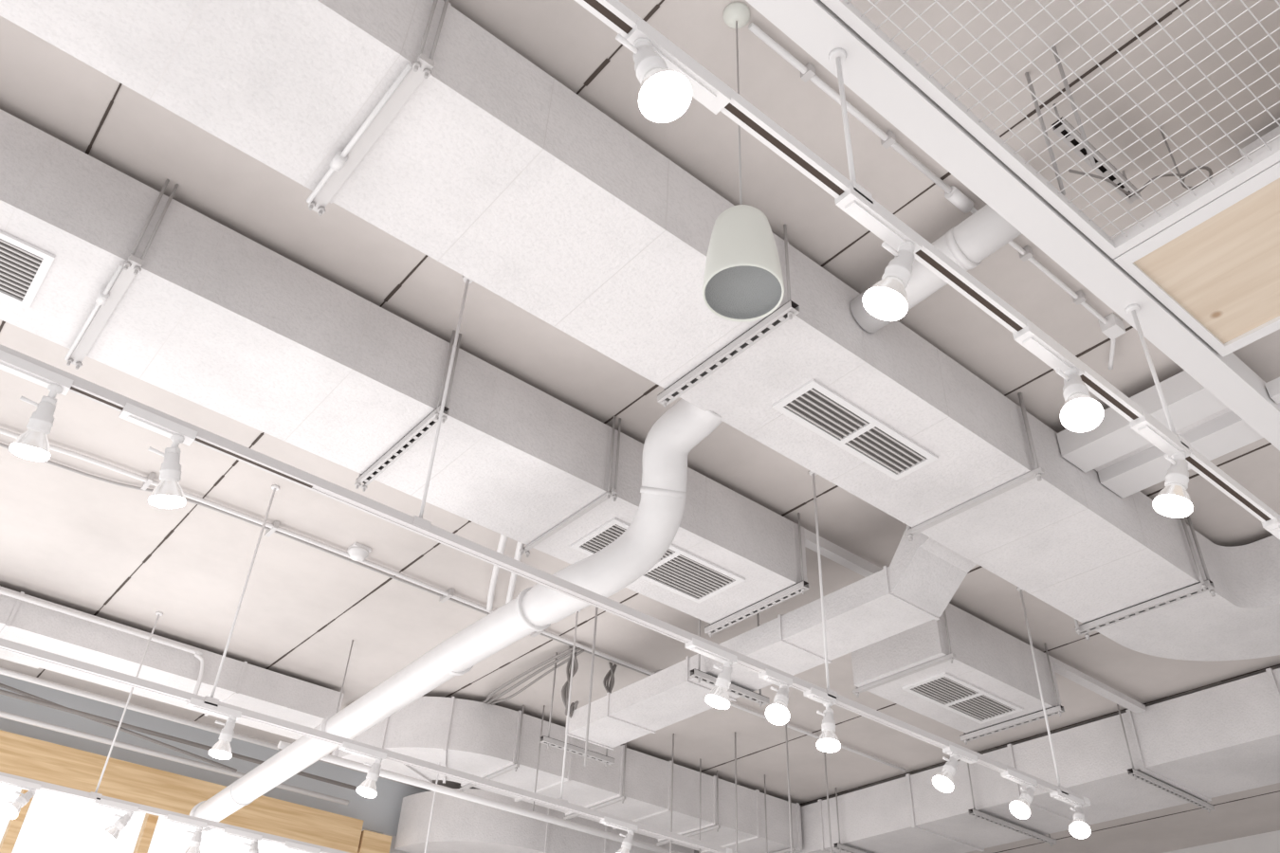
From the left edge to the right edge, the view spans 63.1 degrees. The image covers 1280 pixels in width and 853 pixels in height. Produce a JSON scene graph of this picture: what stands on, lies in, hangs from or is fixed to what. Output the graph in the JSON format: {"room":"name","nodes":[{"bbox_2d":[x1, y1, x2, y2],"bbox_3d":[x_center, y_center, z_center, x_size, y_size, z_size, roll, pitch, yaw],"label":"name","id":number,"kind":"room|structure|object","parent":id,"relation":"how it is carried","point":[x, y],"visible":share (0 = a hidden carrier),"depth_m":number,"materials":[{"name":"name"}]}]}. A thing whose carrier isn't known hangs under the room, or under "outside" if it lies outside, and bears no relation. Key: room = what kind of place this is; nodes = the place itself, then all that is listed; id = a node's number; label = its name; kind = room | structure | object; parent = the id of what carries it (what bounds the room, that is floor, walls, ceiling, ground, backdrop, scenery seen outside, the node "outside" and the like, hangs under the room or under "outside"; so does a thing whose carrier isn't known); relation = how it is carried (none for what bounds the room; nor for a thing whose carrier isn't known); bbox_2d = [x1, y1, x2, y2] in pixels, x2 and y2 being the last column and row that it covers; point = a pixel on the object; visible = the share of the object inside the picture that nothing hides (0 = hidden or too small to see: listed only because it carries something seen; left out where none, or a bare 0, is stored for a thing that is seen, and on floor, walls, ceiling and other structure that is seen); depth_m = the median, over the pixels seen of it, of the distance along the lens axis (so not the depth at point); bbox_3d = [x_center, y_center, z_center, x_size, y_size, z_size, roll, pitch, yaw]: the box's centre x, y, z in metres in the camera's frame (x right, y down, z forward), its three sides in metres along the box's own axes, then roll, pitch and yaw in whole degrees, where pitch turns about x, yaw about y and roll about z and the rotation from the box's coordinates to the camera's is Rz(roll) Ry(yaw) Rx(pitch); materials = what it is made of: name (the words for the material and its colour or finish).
{"room":"retail store","nodes":[
{"label":"retail store","id":0,"kind":"room"},
{"bbox_2d":[0,657,38,669],"bbox_3d":[-5.922,0.580,5.752,4.950,0.180,0.650,28,-44,-29],"label":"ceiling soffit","id":1,"kind":"structure","parent":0,"point":[0,657],"depth_m":6.84,"materials":[{"name":"white paint"}]},
{"bbox_2d":[0,674,429,852],"bbox_3d":[-2.995,4.456,7.150,14.000,4.450,0.200,28,-44,-29],"label":"wall","id":2,"kind":"structure","parent":0,"point":[380,814],"depth_m":7.92,"materials":[{"name":"white paint"}]},
{"bbox_2d":[0,730,363,852],"bbox_3d":[-5.246,1.747,6.503,7.680,0.260,0.158,28,-44,-29],"label":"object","id":3,"kind":"structure","parent":2,"relation":"attached to","point":[20,756],"depth_m":7.53,"materials":[{"name":"beige wood"}]},
{"bbox_2d":[0,788,392,852],"bbox_3d":[-5.243,3.055,5.677,7.950,3.320,0.290,28,-44,-29],"label":"window","id":4,"kind":"structure","parent":2,"relation":"in","point":[370,842],"depth_m":7.53,"materials":[{"name":"beige wood"}]},
{"bbox_2d":[0,0,1279,852],"bbox_3d":[1.680,-0.102,4.606,15.000,0.150,13.600,28,-44,-29],"label":"ceiling","id":5,"kind":"structure","parent":0,"point":[68,539],"depth_m":4.58,"materials":[{"name":"white"}]},
{"bbox_2d":[0,588,204,709],"bbox_3d":[-4.237,0.856,5.725,3.749,0.370,0.028,28,-44,-29],"label":"conduit","id":6,"kind":"object","parent":5,"relation":"attached to","point":[197,653],"visible":0.89,"depth_m":6.45,"materials":[{"name":"white metal"}]},
{"bbox_2d":[66,179,178,369],"bbox_3d":[-1.878,-0.544,3.774,0.053,0.447,0.701,28,-44,-29],"label":"hanger","id":7,"kind":"object","parent":5,"relation":"hanging from","point":[132,266],"visible":0.91,"depth_m":3.61,"materials":[{"name":"grey metal"}]},
{"bbox_2d":[64,263,124,360],"bbox_3d":[-1.911,-0.390,3.636,0.029,0.029,0.640,28,-44,-29],"label":"bar","id":8,"kind":"object","parent":7,"relation":"attached to","point":[103,295],"visible":1,"depth_m":3.58,"materials":[{"name":"white paint"}]},
{"bbox_2d":[0,586,343,740],"bbox_3d":[-4.835,0.695,5.751,6.720,0.223,0.548,28,-44,-29],"label":"duct","id":9,"kind":"object","parent":5,"relation":"attached to","point":[243,685],"visible":0.86,"depth_m":6.66,"materials":[{"name":"metal"}]},
{"bbox_2d":[0,667,356,805],"bbox_3d":[-4.743,1.523,6.735,6.500,0.344,0.531,28,-44,-29],"label":"conduit","id":10,"kind":"object","parent":5,"relation":"attached to","point":[225,770],"visible":0.85,"depth_m":7.44,"materials":[{"name":"white metal"}]},
{"bbox_2d":[0,611,440,852],"bbox_3d":[-3.460,1.381,5.851,6.520,1.151,0.044,28,-44,-29],"label":"track","id":11,"kind":"object","parent":5,"relation":"hanging from","point":[92,796],"visible":0.57,"depth_m":6.01,"materials":[{"name":"white metal"}]},
{"bbox_2d":[0,775,41,820],"bbox_3d":[-3.330,1.970,5.524,0.230,0.198,0.098,28,-44,-29],"label":"track spotlight","id":12,"kind":"object","parent":11,"relation":"hanging from","point":[10,811],"visible":1,"depth_m":5.55,"materials":[{"name":"white paint"}]},
{"bbox_2d":[92,798,138,843],"bbox_3d":[-2.962,2.210,5.814,0.230,0.201,0.099,28,-44,-29],"label":"track spotlight","id":13,"kind":"object","parent":11,"relation":"hanging from","point":[111,834],"visible":1,"depth_m":5.81,"materials":[{"name":"white paint"}]},
{"bbox_2d":[164,814,207,852],"bbox_3d":[-2.643,2.383,6.016,0.261,0.207,0.102,28,-44,-29],"label":"track spotlight","id":14,"kind":"object","parent":11,"relation":"hanging from","point":[195,841],"visible":1,"depth_m":6.03,"materials":[{"name":"white paint"}]},
{"bbox_2d":[221,827,262,852],"bbox_3d":[-2.343,2.496,6.144,0.261,0.207,0.102,28,-44,-29],"label":"track spotlight","id":15,"kind":"object","parent":11,"relation":"hanging from","point":[254,838],"visible":1,"depth_m":6.19,"materials":[{"name":"white paint"}]},
{"bbox_2d":[281,841,320,852],"bbox_3d":[-2.099,2.671,6.360,0.230,0.205,0.101,28,-44,-29],"label":"track spotlight","id":16,"kind":"object","parent":11,"relation":"hanging from","point":[295,847],"visible":1,"depth_m":6.37,"materials":[{"name":"white paint"}]},
{"bbox_2d":[347,542,371,561],"bbox_3d":[-1.543,0.699,5.709,0.110,0.069,0.110,28,-44,-29],"label":"smoke detector","id":17,"kind":"object","parent":5,"relation":"attached to","point":[357,552],"visible":1,"depth_m":5.68,"materials":[{"name":"white paint"}]},
{"bbox_2d":[0,484,732,852],"bbox_3d":[-2.116,0.636,4.760,6.920,1.162,0.044,28,-44,-29],"label":"track","id":18,"kind":"object","parent":5,"relation":"hanging from","point":[5,645],"visible":0.82,"depth_m":4.90,"materials":[{"name":"white metal"}]},
{"bbox_2d":[185,697,241,759],"bbox_3d":[-1.881,1.327,4.545,0.247,0.207,0.095,28,-44,-29],"label":"track spotlight","id":19,"kind":"object","parent":18,"relation":"hanging from","point":[222,749],"visible":1,"depth_m":4.55,"materials":[{"name":"white paint"}]},
{"bbox_2d":[338,741,386,798],"bbox_3d":[-1.324,1.617,4.890,0.230,0.208,0.095,28,-44,-29],"label":"track spotlight","id":20,"kind":"object","parent":18,"relation":"hanging from","point":[367,789],"visible":1,"depth_m":4.90,"materials":[{"name":"white paint"}]},
{"bbox_2d":[599,816,637,852],"bbox_3d":[-0.128,2.250,5.646,0.230,0.206,0.095,28,-44,-29],"label":"track spotlight","id":21,"kind":"object","parent":18,"relation":"hanging from","point":[627,844],"visible":1,"depth_m":5.66,"materials":[{"name":"white paint"}]},
{"bbox_2d":[308,0,449,216],"bbox_3d":[-0.781,-0.979,3.122,0.053,0.447,0.689,28,-44,-29],"label":"hanger","id":22,"kind":"object","parent":5,"relation":"hanging from","point":[422,66],"visible":0.8,"depth_m":2.95,"materials":[{"name":"grey metal"}]},
{"bbox_2d":[306,62,412,203],"bbox_3d":[-0.812,-0.826,2.982,0.033,0.033,0.630,28,-44,-29],"label":"bar","id":23,"kind":"object","parent":22,"relation":"attached to","point":[339,159],"visible":1,"depth_m":2.98,"materials":[{"name":"white paint"}]},
{"bbox_2d":[354,329,461,492],"bbox_3d":[-0.968,-0.058,4.347,0.053,0.455,0.701,28,-44,-29],"label":"hanger","id":24,"kind":"object","parent":5,"relation":"hanging from","point":[430,421],"visible":0.85,"depth_m":4.19,"materials":[{"name":"grey metal"}]},
{"bbox_2d":[0,109,882,624],"bbox_3d":[-1.647,-0.417,3.917,7.940,0.357,0.613,28,-44,-29],"label":"air duct","id":25,"kind":"object","parent":5,"relation":"hanging from","point":[212,318],"visible":0.82,"depth_m":4.01,"materials":[{"name":"metal"}]},
{"bbox_2d":[0,427,905,771],"bbox_3d":[-1.078,0.681,5.440,9.000,0.326,1.530,28,-44,-29],"label":"conduit","id":26,"kind":"object","parent":5,"relation":"attached to","point":[270,528],"visible":0.6,"depth_m":5.68,"materials":[{"name":"white metal"}]},
{"bbox_2d":[277,640,701,852],"bbox_3d":[-0.738,2.276,7.152,3.500,0.781,0.042,28,-44,-29],"label":"conduit","id":27,"kind":"object","parent":5,"relation":"attached to","point":[334,759],"visible":0.92,"depth_m":6.79,"materials":[{"name":"white metal"}]},
{"bbox_2d":[459,705,524,791],"bbox_3d":[-1.063,2.329,7.499,0.021,0.475,0.750,28,-44,-29],"label":"hanger","id":28,"kind":"object","parent":5,"relation":"hanging from","point":[514,767],"visible":0.64,"depth_m":7.29,"materials":[{"name":"grey metal"}]},
{"bbox_2d":[394,788,694,852],"bbox_3d":[-0.752,3.595,8.938,2.500,0.428,0.872,28,-44,-29],"label":"duct","id":29,"kind":"object","parent":5,"relation":"hanging from","point":[458,825],"visible":0.85,"depth_m":8.42,"materials":[{"name":"metal"}]},
{"bbox_2d":[0,275,1090,807],"bbox_3d":[-0.653,-0.101,3.701,7.540,1.139,0.044,28,-44,-29],"label":"track","id":30,"kind":"object","parent":5,"relation":"hanging from","point":[83,388],"visible":0.76,"depth_m":3.52,"materials":[{"name":"white metal"}]},
{"bbox_2d":[0,349,73,461],"bbox_3d":[-1.643,-0.046,2.724,0.261,0.235,0.113,28,-44,-29],"label":"track spotlight","id":31,"kind":"object","parent":30,"relation":"hanging from","point":[33,445],"visible":1,"depth_m":2.73,"materials":[{"name":"white paint"}]},
{"bbox_2d":[118,402,197,509],"bbox_3d":[-1.360,0.100,2.899,0.245,0.234,0.103,28,-44,-29],"label":"track spotlight","id":32,"kind":"object","parent":30,"relation":"hanging from","point":[168,494],"visible":1,"depth_m":2.89,"materials":[{"name":"white paint"}]},
{"bbox_2d":[685,638,737,709],"bbox_3d":[0.248,0.942,3.924,0.230,0.206,0.105,28,-44,-29],"label":"track spotlight","id":33,"kind":"object","parent":30,"relation":"hanging from","point":[718,698],"visible":1,"depth_m":3.92,"materials":[{"name":"white paint"}]},
{"bbox_2d":[758,668,792,725],"bbox_3d":[0.546,1.059,4.062,0.150,0.202,0.094,28,-44,-29],"label":"track spotlight","id":34,"kind":"object","parent":30,"relation":"hanging from","point":[777,713],"visible":1,"depth_m":4.06,"materials":[{"name":"white paint"}]},
{"bbox_2d":[803,687,840,752],"bbox_3d":[0.731,1.183,4.191,0.153,0.228,0.095,28,-44,-29],"label":"track spotlight","id":35,"kind":"object","parent":30,"relation":"hanging from","point":[828,741],"visible":1,"depth_m":4.19,"materials":[{"name":"white paint"}]},
{"bbox_2d":[932,744,978,792],"bbox_3d":[1.399,1.547,4.651,0.260,0.200,0.098,28,-44,-29],"label":"track spotlight","id":36,"kind":"object","parent":30,"relation":"hanging from","point":[943,781],"visible":1,"depth_m":4.61,"materials":[{"name":"white paint"}]},
{"bbox_2d":[1000,768,1037,819],"bbox_3d":[1.770,1.736,4.880,0.230,0.192,0.094,28,-44,-29],"label":"track spotlight","id":37,"kind":"object","parent":30,"relation":"hanging from","point":[1020,809],"visible":1,"depth_m":4.87,"materials":[{"name":"white paint"}]},
{"bbox_2d":[1049,788,1090,839],"bbox_3d":[2.107,1.882,5.045,0.230,0.199,0.094,28,-44,-29],"label":"track spotlight","id":38,"kind":"object","parent":30,"relation":"hanging from","point":[1079,829],"visible":1,"depth_m":5.05,"materials":[{"name":"white paint"}]},
{"bbox_2d":[481,645,617,718],"bbox_3d":[-0.727,1.838,6.829,1.202,0.458,0.429,-26,-45,32],"label":"cable bundle","id":39,"kind":"object","parent":5,"relation":"hanging from","point":[565,689],"visible":0.77,"depth_m":6.67,"materials":[{"name":"grey"}]},
{"bbox_2d":[331,696,802,852],"bbox_3d":[-0.405,2.770,8.046,3.790,0.385,0.934,28,-44,-29],"label":"duct","id":40,"kind":"object","parent":5,"relation":"hanging from","point":[478,739],"visible":0.77,"depth_m":7.59,"materials":[{"name":"metal"}]},
{"bbox_2d":[519,415,621,557],"bbox_3d":[-0.320,0.280,4.761,0.053,0.440,0.701,28,-44,-29],"label":"hanger","id":41,"kind":"object","parent":5,"relation":"hanging from","point":[611,493],"visible":0.82,"depth_m":4.59,"materials":[{"name":"grey metal"}]},
{"bbox_2d":[539,652,614,767],"bbox_3d":[-0.374,1.794,6.622,0.550,0.620,0.041,28,-44,-29],"label":"hanger","id":42,"kind":"object","parent":5,"relation":"hanging from","point":[547,740],"visible":0.91,"depth_m":6.46,"materials":[{"name":"grey metal"}]},
{"bbox_2d":[563,743,626,821],"bbox_3d":[-0.338,2.713,7.958,0.021,0.475,0.750,28,-44,-29],"label":"hanger","id":43,"kind":"object","parent":5,"relation":"hanging from","point":[623,798],"visible":0.55,"depth_m":7.75,"materials":[{"name":"grey metal"}]},
{"bbox_2d":[0,0,1279,661],"bbox_3d":[1.500,-2.002,1.599,9.235,0.359,6.339,28,-44,-29],"label":"air duct","id":44,"kind":"object","parent":5,"relation":"hanging from","point":[494,170],"visible":0.92,"depth_m":3.42,"materials":[{"name":"metal"}]},
{"bbox_2d":[189,398,722,832],"bbox_3d":[-1.332,1.240,5.469,0.330,0.746,5.077,28,-44,-29],"label":"pipe","id":45,"kind":"object","parent":44,"relation":"attached to","point":[667,445],"visible":0.94,"depth_m":4.23,"materials":[{"name":"metal"}]},
{"bbox_2d":[850,204,1022,333],"bbox_3d":[1.046,-0.569,3.641,0.156,0.168,0.694,28,-44,-29],"label":"pipe","id":46,"kind":"object","parent":44,"relation":"attached to","point":[985,231],"visible":0.62,"depth_m":3.52,"materials":[{"name":"metal"}]},
{"bbox_2d":[1056,370,1263,498],"bbox_3d":[2.224,0.032,4.371,0.480,0.160,0.730,28,-44,-29],"label":"duct","id":47,"kind":"object","parent":44,"relation":"attached to","point":[1125,463],"visible":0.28,"depth_m":4.35,"materials":[{"name":"white metal"}]},
{"bbox_2d":[656,770,720,846],"bbox_3d":[0.387,3.098,8.416,0.021,0.475,0.750,28,-44,-29],"label":"hanger","id":48,"kind":"object","parent":5,"relation":"hanging from","point":[718,826],"visible":0.62,"depth_m":8.21,"materials":[{"name":"grey metal"}]},
{"bbox_2d":[584,606,832,852],"bbox_3d":[0.292,2.241,6.727,1.044,1.150,3.520,-20,-43,27],"label":"rods","id":49,"kind":"object","parent":5,"relation":"hanging from","point":[595,617],"visible":0.76,"depth_m":7.11,"materials":[{"name":"grey metal"}]},
{"bbox_2d":[657,224,799,407],"bbox_3d":[0.306,-0.399,3.807,0.041,0.455,0.689,28,-44,-29],"label":"hanger","id":50,"kind":"object","parent":5,"relation":"hanging from","point":[790,309],"visible":0.96,"depth_m":3.66,"materials":[{"name":"grey metal"}]},
{"bbox_2d":[689,613,769,707],"bbox_3d":[0.496,1.186,5.755,0.550,0.620,0.041,28,-44,-29],"label":"hanger","id":51,"kind":"object","parent":5,"relation":"hanging from","point":[697,674],"visible":0.78,"depth_m":5.60,"materials":[{"name":"grey metal"}]},
{"bbox_2d":[702,1,784,322],"bbox_3d":[0.262,-0.764,2.745,0.188,1.155,0.188,28,-44,-29],"label":"speaker","id":52,"kind":"object","parent":5,"relation":"hanging from","point":[743,280],"visible":1,"depth_m":2.41},
{"bbox_2d":[704,512,809,638],"bbox_3d":[0.582,0.764,5.327,0.041,0.455,0.701,28,-44,-29],"label":"hanger","id":53,"kind":"object","parent":5,"relation":"hanging from","point":[803,586],"visible":0.92,"depth_m":5.18,"materials":[{"name":"grey metal"}]},
{"bbox_2d":[565,527,977,749],"bbox_3d":[0.570,1.176,5.647,0.366,0.388,2.780,28,-44,-29],"label":"duct","id":54,"kind":"object","parent":5,"relation":"hanging from","point":[923,576],"visible":0.79,"depth_m":5.20,"materials":[{"name":"metal"}]},
{"bbox_2d":[773,795,795,852],"bbox_3d":[1.027,3.438,8.821,0.021,0.475,0.750,28,-44,-29],"label":"hanger","id":55,"kind":"object","parent":5,"relation":"hanging from","point":[794,849],"visible":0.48,"depth_m":8.53,"materials":[{"name":"grey metal"}]},
{"bbox_2d":[833,787,868,852],"bbox_3d":[1.954,3.356,8.623,1.030,0.505,0.041,28,-44,-29],"label":"hanger","id":56,"kind":"object","parent":5,"relation":"hanging from","point":[836,846],"visible":0.88,"depth_m":8.31,"materials":[{"name":"grey metal"}]},
{"bbox_2d":[852,609,956,697],"bbox_3d":[1.462,1.227,5.886,0.025,0.445,0.701,28,-44,-29],"label":"hanger","id":57,"kind":"object","parent":5,"relation":"hanging from","point":[951,656],"visible":0.76,"depth_m":5.72,"materials":[{"name":"grey metal"}]},
{"bbox_2d":[748,22,1126,369],"bbox_3d":[1.123,-0.722,3.649,2.150,0.059,0.167,28,-44,-29],"label":"conduit","id":58,"kind":"object","parent":5,"relation":"attached to","point":[1111,325],"visible":0.94,"depth_m":3.52,"materials":[{"name":"white metal"}]},
{"bbox_2d":[903,392,1044,541],"bbox_3d":[1.402,0.178,4.503,0.025,0.445,0.689,28,-44,-29],"label":"hanger","id":59,"kind":"object","parent":5,"relation":"hanging from","point":[1038,471],"visible":0.84,"depth_m":4.35,"materials":[{"name":"grey metal"}]},
{"bbox_2d":[694,668,1279,852],"bbox_3d":[4.384,1.651,6.210,0.860,0.405,12.750,28,-44,-29],"label":"duct","id":60,"kind":"object","parent":5,"relation":"hanging from","point":[1223,740],"visible":0.73,"depth_m":7.15,"materials":[{"name":"metal"}]},
{"bbox_2d":[851,603,1146,733],"bbox_3d":[2.268,1.659,6.393,2.190,0.357,0.613,28,-44,-29],"label":"air duct","id":61,"kind":"object","parent":5,"relation":"hanging from","point":[992,680],"visible":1,"depth_m":5.95,"materials":[{"name":"metal"}]},
{"bbox_2d":[967,763,1057,846],"bbox_3d":[2.767,2.788,7.814,1.030,0.505,0.041,28,-44,-29],"label":"hanger","id":62,"kind":"object","parent":5,"relation":"hanging from","point":[973,812],"visible":0.93,"depth_m":7.63,"materials":[{"name":"grey metal"}]},
{"bbox_2d":[959,643,1064,745],"bbox_3d":[2.233,1.640,6.371,0.041,0.455,0.701,28,-44,-29],"label":"hanger","id":63,"kind":"object","parent":5,"relation":"hanging from","point":[1059,709],"visible":0.95,"depth_m":6.23,"materials":[{"name":"grey metal"}]},
{"bbox_2d":[1024,45,1212,203],"bbox_3d":[1.462,-0.798,3.109,0.606,0.560,0.275,28,-44,-29],"label":"support","id":64,"kind":"object","parent":5,"relation":"hanging from","point":[1060,130],"visible":0.78,"depth_m":3.21,"materials":[{"name":"grey metal"}]},
{"bbox_2d":[1073,515,1215,639],"bbox_3d":[2.435,0.731,5.153,0.101,0.455,0.689,28,-44,-29],"label":"hanger","id":65,"kind":"object","parent":5,"relation":"hanging from","point":[1203,586],"visible":0.82,"depth_m":4.99,"materials":[{"name":"grey metal"}]},
{"bbox_2d":[1116,704,1214,813],"bbox_3d":[3.542,2.247,7.042,1.030,0.505,0.041,28,-44,-29],"label":"hanger","id":66,"kind":"object","parent":5,"relation":"hanging from","point":[1137,775],"visible":0.95,"depth_m":6.87,"materials":[{"name":"grey metal"}]},
{"bbox_2d":[1239,126,1279,159],"bbox_3d":[3.483,-1.757,1.964,0.350,0.140,4.500,28,-44,-29],"label":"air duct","id":67,"kind":"object","parent":5,"relation":"attached to","point":[1275,132],"visible":0.33,"depth_m":3.29,"materials":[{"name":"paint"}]},
{"bbox_2d":[1264,377,1279,403],"bbox_3d":[2.866,-0.749,3.051,1.434,0.590,2.176,3,-37,-1],"label":"support frame","id":68,"kind":"object","parent":5,"relation":"attached to","point":[1272,387],"visible":1,"depth_m":3.48,"materials":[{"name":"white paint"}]},
{"bbox_2d":[745,0,1279,450],"bbox_3d":[1.006,-0.661,2.860,9.800,0.117,0.101,28,-44,-29],"label":"steel beam","id":69,"kind":"structure","parent":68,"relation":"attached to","point":[811,25],"depth_m":2.82,"materials":[{"name":"white metal"}]},
{"bbox_2d":[574,0,1279,522],"bbox_3d":[0.794,-0.500,2.547,7.320,0.534,0.044,28,-44,-29],"label":"track","id":70,"kind":"object","parent":69,"relation":"hanging from","point":[613,13],"visible":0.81,"depth_m":2.33,"materials":[{"name":"white metal"}]},
{"bbox_2d":[615,19,731,123],"bbox_3d":[0.073,-0.613,1.858,0.260,0.206,0.098,28,-44,-29],"label":"track spotlight","id":71,"kind":"object","parent":70,"relation":"hanging from","point":[668,80],"visible":1,"depth_m":1.83,"materials":[{"name":"white paint"}]},
{"bbox_2d":[834,183,922,321],"bbox_3d":[0.479,-0.346,2.184,0.230,0.203,0.120,28,-44,-29],"label":"track spotlight","id":72,"kind":"object","parent":70,"relation":"hanging from","point":[886,300],"visible":1,"depth_m":2.18,"materials":[{"name":"white paint"}]},
{"bbox_2d":[1012,322,1103,432],"bbox_3d":[0.992,-0.114,2.453,0.230,0.207,0.095,28,-44,-29],"label":"track spotlight","id":73,"kind":"object","parent":70,"relation":"hanging from","point":[1080,412],"visible":1,"depth_m":2.46,"materials":[{"name":"white paint"}]},
{"bbox_2d":[1128,411,1193,517],"bbox_3d":[1.353,0.115,2.733,0.230,0.205,0.113,28,-44,-29],"label":"track spotlight","id":74,"kind":"object","parent":70,"relation":"hanging from","point":[1173,501],"visible":1,"depth_m":2.73,"materials":[{"name":"white paint"}]},
{"bbox_2d":[1261,513,1279,540],"bbox_3d":[1.930,0.406,3.074,0.247,0.208,0.095,28,-44,-29],"label":"track spotlight","id":75,"kind":"object","parent":70,"relation":"hanging from","point":[1272,526],"visible":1,"depth_m":3.06,"materials":[{"name":"white paint"}]},
{"bbox_2d":[820,0,1279,259],"bbox_3d":[0.734,-1.439,1.800,2.910,0.040,1.567,28,-44,-29],"label":"mesh panel","id":76,"kind":"object","parent":69,"relation":"attached to","point":[1268,155],"visible":1,"depth_m":2.65,"materials":[{"name":"white paint"}]},
{"bbox_2d":[1113,161,1279,356],"bbox_3d":[2.103,-0.717,2.668,0.630,0.050,1.567,28,-44,-29],"label":"ceiling panel","id":77,"kind":"object","parent":69,"relation":"attached to","point":[1216,267],"visible":0.86,"depth_m":3.01,"materials":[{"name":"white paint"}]},
{"bbox_2d":[0,0,1279,852],"bbox_3d":[1.221,-0.442,4.068,12.554,0.013,13.200,28,-44,-29],"label":"joint","id":78,"kind":"object","parent":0,"point":[651,12],"depth_m":4.77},
{"bbox_2d":[1163,830,1279,852],"bbox_3d":[6.768,4.366,6.345,0.200,4.450,13.300,28,-44,-29],"label":"wall","id":79,"kind":"structure","parent":0,"point":[1269,842],"depth_m":9.09,"materials":[{"name":"paint"}]}
]}

